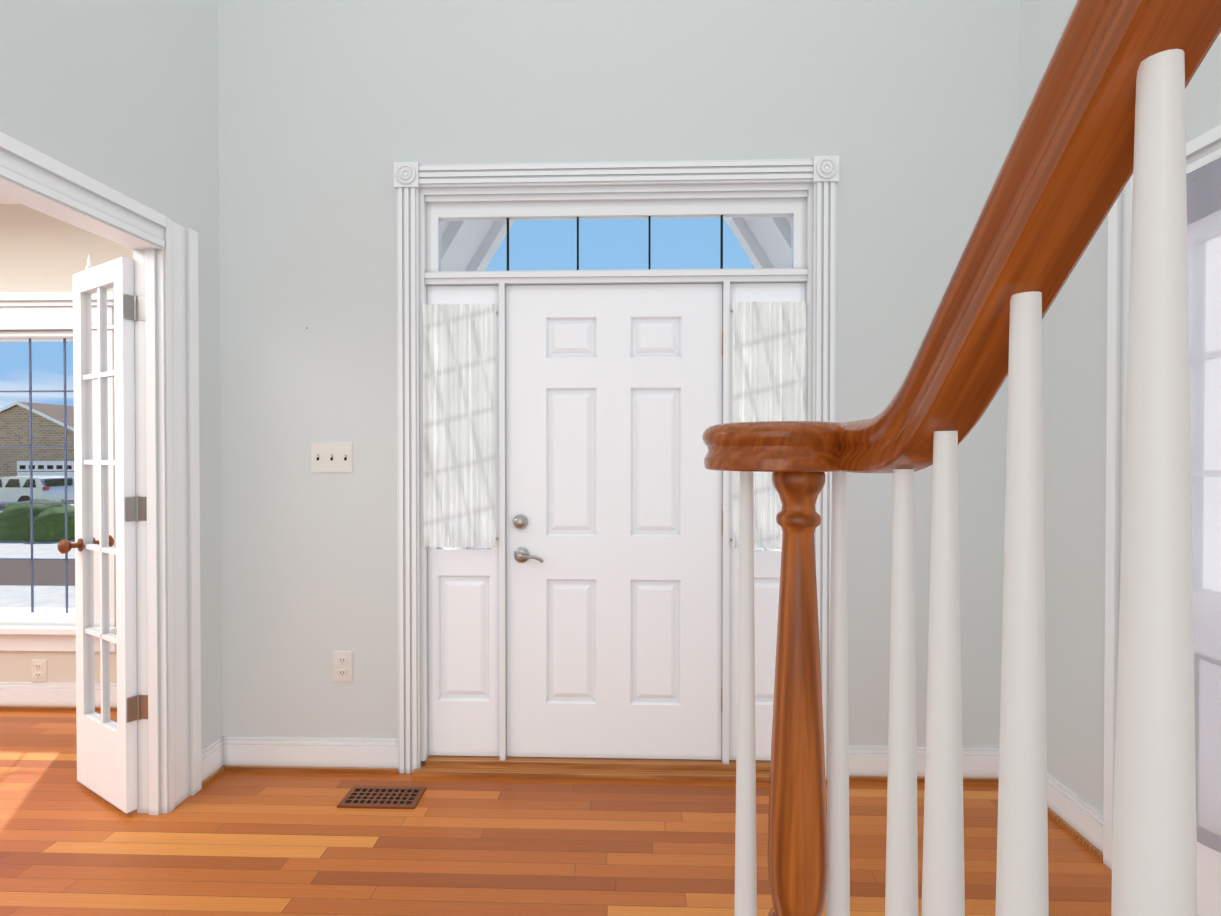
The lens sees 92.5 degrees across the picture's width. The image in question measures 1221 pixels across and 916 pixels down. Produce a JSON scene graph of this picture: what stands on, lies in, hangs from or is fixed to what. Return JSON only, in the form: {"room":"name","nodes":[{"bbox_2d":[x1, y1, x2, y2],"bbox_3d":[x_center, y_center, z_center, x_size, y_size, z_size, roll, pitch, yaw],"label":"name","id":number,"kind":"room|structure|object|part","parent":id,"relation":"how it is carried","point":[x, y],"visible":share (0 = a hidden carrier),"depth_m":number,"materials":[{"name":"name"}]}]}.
{"room":"entrance hall","nodes":[
{"label":"entrance hall","id":0,"kind":"room"},
{"bbox_2d":[0,196,19,203],"bbox_3d":[-3.543,-1.378,0.021,3.460,0.160,6.080,0,1,2],"label":"ceiling","id":1,"kind":"structure","parent":0,"point":[3,200],"depth_m":3.02,"materials":[{"name":"white paint"}]},
{"bbox_2d":[0,204,132,682],"bbox_3d":[-3.450,-0.087,3.147,3.460,2.800,0.150,0,1,2],"label":"wall","id":2,"kind":"structure","parent":0,"point":[40,251],"depth_m":3.05,"materials":[{"name":"beige paint"}]},
{"bbox_2d":[32,660,46,681],"bbox_3d":[-2.998,1.117,3.064,0.080,0.115,0.010,0,1,2],"label":"outlet","id":3,"kind":"object","parent":2,"relation":"attached to","point":[39,670],"visible":1,"depth_m":3.06,"materials":[{"name":"white plastic"}]},
{"bbox_2d":[0,291,116,651],"bbox_3d":[-3.381,0.078,3.116,1.690,1.858,0.210,0,1,2],"label":"window","id":4,"kind":"structure","parent":2,"relation":"in","point":[32,615],"depth_m":3.04,"materials":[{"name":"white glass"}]},
{"bbox_2d":[0,682,116,711],"bbox_3d":[-3.438,1.247,3.068,3.430,0.135,0.029,0,1,2],"label":"baseboard","id":5,"kind":"structure","parent":2,"relation":"attached to","point":[41,696],"depth_m":3.03,"materials":[{"name":"white wood"}]},
{"bbox_2d":[0,0,221,749],"bbox_3d":[-1.769,-1.258,0.044,0.085,5.200,6.230,0,1,2],"label":"wall","id":6,"kind":"structure","parent":0,"point":[120,96],"depth_m":2.12,"materials":[{"name":"grey paint"}]},
{"bbox_2d":[0,131,201,814],"bbox_3d":[-1.713,0.220,1.713,0.126,2.213,1.222,0,1,2],"label":"door frame","id":7,"kind":"structure","parent":6,"relation":"attached to","point":[30,170],"depth_m":2.17,"materials":[{"name":"white wood"}]},
{"bbox_2d":[58,255,147,813],"bbox_3d":[-1.933,0.247,2.275,0.447,2.112,0.274,0,1,2],"label":"door leaf","id":8,"kind":"structure","parent":6,"relation":"in","point":[107,765],"depth_m":2.24,"materials":[{"name":"white wood"}]},
{"bbox_3d":[-1.730,0.186,2.163,0.034,1.566,0.002,0,1,2],"label":"left door jamb hinges","id":9,"kind":"part","parent":8,"relation":"part of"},
{"bbox_2d":[0,710,1111,915],"bbox_3d":[-1.849,1.417,-0.004,7.148,0.150,6.380,0,1,2],"label":"floor","id":10,"kind":"structure","parent":0,"point":[229,843],"depth_m":1.98,"materials":[{"name":"brown wood"}]},
{"bbox_2d":[337,786,425,808],"bbox_3d":[-0.885,1.318,2.271,0.295,0.007,0.135,0,1,2],"label":"floor vent","id":11,"kind":"object","parent":10,"relation":"in","point":[390,797],"visible":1,"depth_m":2.26,"materials":[{"name":"brown metal"}]},
{"bbox_2d":[702,0,1220,915],"bbox_3d":[0.835,0.385,-0.018,1.500,1.916,2.140,0,1,2],"label":"stair railing","id":12,"kind":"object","parent":10,"relation":"on","point":[1104,118],"depth_m":0.43,"materials":[{"name":"brown wood"}]},
{"bbox_3d":[0.232,-0.279,0.469,0.219,0.598,0.940,0,1,2],"label":"handrail","id":13,"kind":"part","parent":12,"relation":"part of","materials":[{"name":"brown wood"}]},
{"bbox_2d":[218,0,1019,746],"bbox_3d":[0.074,-1.281,2.496,3.453,5.200,0.160,0,1,2],"label":"wall","id":14,"kind":"structure","parent":0,"point":[330,112],"depth_m":2.43,"materials":[{"name":"grey paint"}]},
{"bbox_2d":[205,736,397,779],"bbox_3d":[-1.273,1.252,2.454,0.764,0.135,0.050,0,1,2],"label":"baseboard","id":15,"kind":"structure","parent":14,"relation":"attached to","point":[227,753],"depth_m":2.46,"materials":[{"name":"white wood"}]},
{"bbox_2d":[311,442,352,472],"bbox_3d":[-1.173,-0.002,2.456,0.177,0.127,0.017,0,1,2],"label":"switch plate","id":16,"kind":"object","parent":14,"relation":"attached to","point":[331,457],"visible":1,"depth_m":2.46,"materials":[{"name":"white plastic"}]},
{"bbox_2d":[333,651,352,681],"bbox_3d":[-1.131,0.881,2.466,0.086,0.130,0.010,0,1,2],"label":"outlet","id":17,"kind":"object","parent":14,"relation":"attached to","point":[342,666],"visible":1,"depth_m":2.46,"materials":[{"name":"white plastic"}]},
{"bbox_2d":[427,286,499,755],"bbox_3d":[-0.624,0.271,2.508,0.309,2.001,0.045,0,1,2],"label":"sidelight panel","id":18,"kind":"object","parent":14,"relation":"in","point":[463,652],"depth_m":2.49,"materials":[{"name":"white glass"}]},
{"bbox_2d":[423,303,497,546],"bbox_3d":[-0.631,-0.135,2.453,0.309,1.016,0.054,0,1,2],"label":"curtain","id":19,"kind":"object","parent":18,"relation":"attached to","point":[459,407],"visible":1,"depth_m":2.45,"materials":[{"name":"fabric"}]},
{"bbox_2d":[412,755,770,782],"bbox_3d":[0.017,1.298,2.498,1.670,0.042,0.205,0,1,2],"label":"sill","id":20,"kind":"structure","parent":14,"relation":"attached to","point":[585,768],"depth_m":2.43,"materials":[{"name":"brown wood"}]},
{"bbox_2d":[506,284,722,759],"bbox_3d":[0.018,0.271,2.463,0.920,2.001,0.096,0,1,2],"label":"front door","id":21,"kind":"structure","parent":14,"relation":"in","point":[614,521],"depth_m":2.47,"materials":[{"name":"white wood"}]},
{"bbox_2d":[394,156,838,779],"bbox_3d":[0.017,0.048,2.491,1.823,2.544,0.196,0,1,2],"label":"door frame","id":22,"kind":"structure","parent":14,"relation":"attached to","point":[414,178],"depth_m":2.43,"materials":[{"name":"white wood"}]},
{"bbox_2d":[440,215,792,270],"bbox_3d":[0.017,-0.904,2.471,1.492,0.228,0.016,0,1,2],"label":"transom","id":23,"kind":"object","parent":22,"relation":"in","point":[649,245],"visible":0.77,"depth_m":2.47,"materials":[{"name":"clear glass"}]},
{"bbox_2d":[729,283,804,760],"bbox_3d":[0.656,0.271,2.470,0.314,2.001,0.045,0,1,2],"label":"sidelight panel","id":24,"kind":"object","parent":14,"relation":"in","point":[767,565],"depth_m":2.46,"materials":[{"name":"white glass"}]},
{"bbox_2d":[730,301,805,548],"bbox_3d":[0.654,-0.135,2.415,0.311,1.016,0.054,0,1,2],"label":"curtain","id":25,"kind":"object","parent":24,"relation":"attached to","point":[769,361],"visible":0.65,"depth_m":2.41,"materials":[{"name":"fabric"}]},
{"bbox_2d":[849,745,998,783],"bbox_3d":[1.289,1.253,2.389,0.736,0.135,0.029,0,1,2],"label":"baseboard","id":26,"kind":"structure","parent":14,"relation":"attached to","point":[867,763],"depth_m":2.39,"materials":[{"name":"white wood"}]},
{"bbox_2d":[1019,0,1220,813],"bbox_3d":[1.645,-1.254,-0.402,0.140,5.200,5.540,0,1,2],"label":"wall","id":27,"kind":"structure","parent":0,"point":[1074,340],"depth_m":2.07,"materials":[{"name":"grey paint"}]},
{"bbox_2d":[1047,772,1102,860],"bbox_3d":[1.635,1.255,2.129,0.029,0.135,0.425,0,1,2],"label":"baseboard","id":28,"kind":"structure","parent":27,"relation":"attached to","point":[1076,816],"depth_m":2.05,"materials":[{"name":"white wood"}]},
{"bbox_2d":[1103,124,1220,869],"bbox_3d":[1.611,0.228,1.321,0.030,2.205,1.165,0,1,2],"label":"door frame","id":29,"kind":"structure","parent":27,"relation":"attached to","point":[1203,150],"depth_m":1.87,"materials":[{"name":"white wood"}]},
{"bbox_2d":[1186,158,1220,852],"bbox_3d":[1.586,0.128,1.281,0.030,1.816,0.975,0,1,2],"label":"door","id":30,"kind":"structure","parent":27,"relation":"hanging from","point":[1204,236],"depth_m":1.55,"materials":[{"name":"wood"}]},
{"bbox_2d":[1197,842,1220,915],"bbox_3d":[1.683,0.262,1.319,0.045,2.088,0.949,0,1,2],"label":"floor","id":31,"kind":"structure","parent":27,"relation":"in","point":[1208,881],"depth_m":1.63,"materials":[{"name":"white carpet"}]},
{"label":"outside","id":32,"kind":"structure","parent":0,"visible":0},
{"bbox_2d":[0,500,763,607],"bbox_3d":[-28.827,2.127,42.399,180.000,1.450,76.770,0,1,2],"label":"ground","id":33,"kind":"structure","parent":32,"point":[46,568],"depth_m":8.52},
{"bbox_2d":[0,401,73,480],"bbox_3d":[-33.348,-0.611,45.920,26.250,6.460,14.750,0,1,2],"label":"house","id":34,"kind":"structure","parent":33,"relation":"on","point":[16,430],"depth_m":39.03,"materials":[{"name":"beige brick"}]},
{"bbox_2d":[0,476,74,501],"bbox_3d":[-33.153,1.870,32.831,4.720,1.700,1.890,0,1,2],"label":"car","id":35,"kind":"object","parent":33,"relation":"on","point":[22,493],"depth_m":31.90,"materials":[{"name":"silver metal"}]},
{"bbox_2d":[0,499,74,541],"bbox_3d":[-11.912,1.289,12.509,2.200,0.816,1.609,0,1,2],"label":"shrub","id":36,"kind":"object","parent":33,"relation":"on","point":[50,528],"depth_m":11.91,"materials":[{"name":"green plant"}]},
{"bbox_2d":[441,217,790,548],"bbox_3d":[0.036,-0.886,3.631,2.921,5.290,2.100,0,1,2],"label":"porch roof","id":37,"kind":"structure","parent":33,"relation":"on","point":[452,249],"depth_m":4.21,"materials":[{"name":"white"}]}
]}

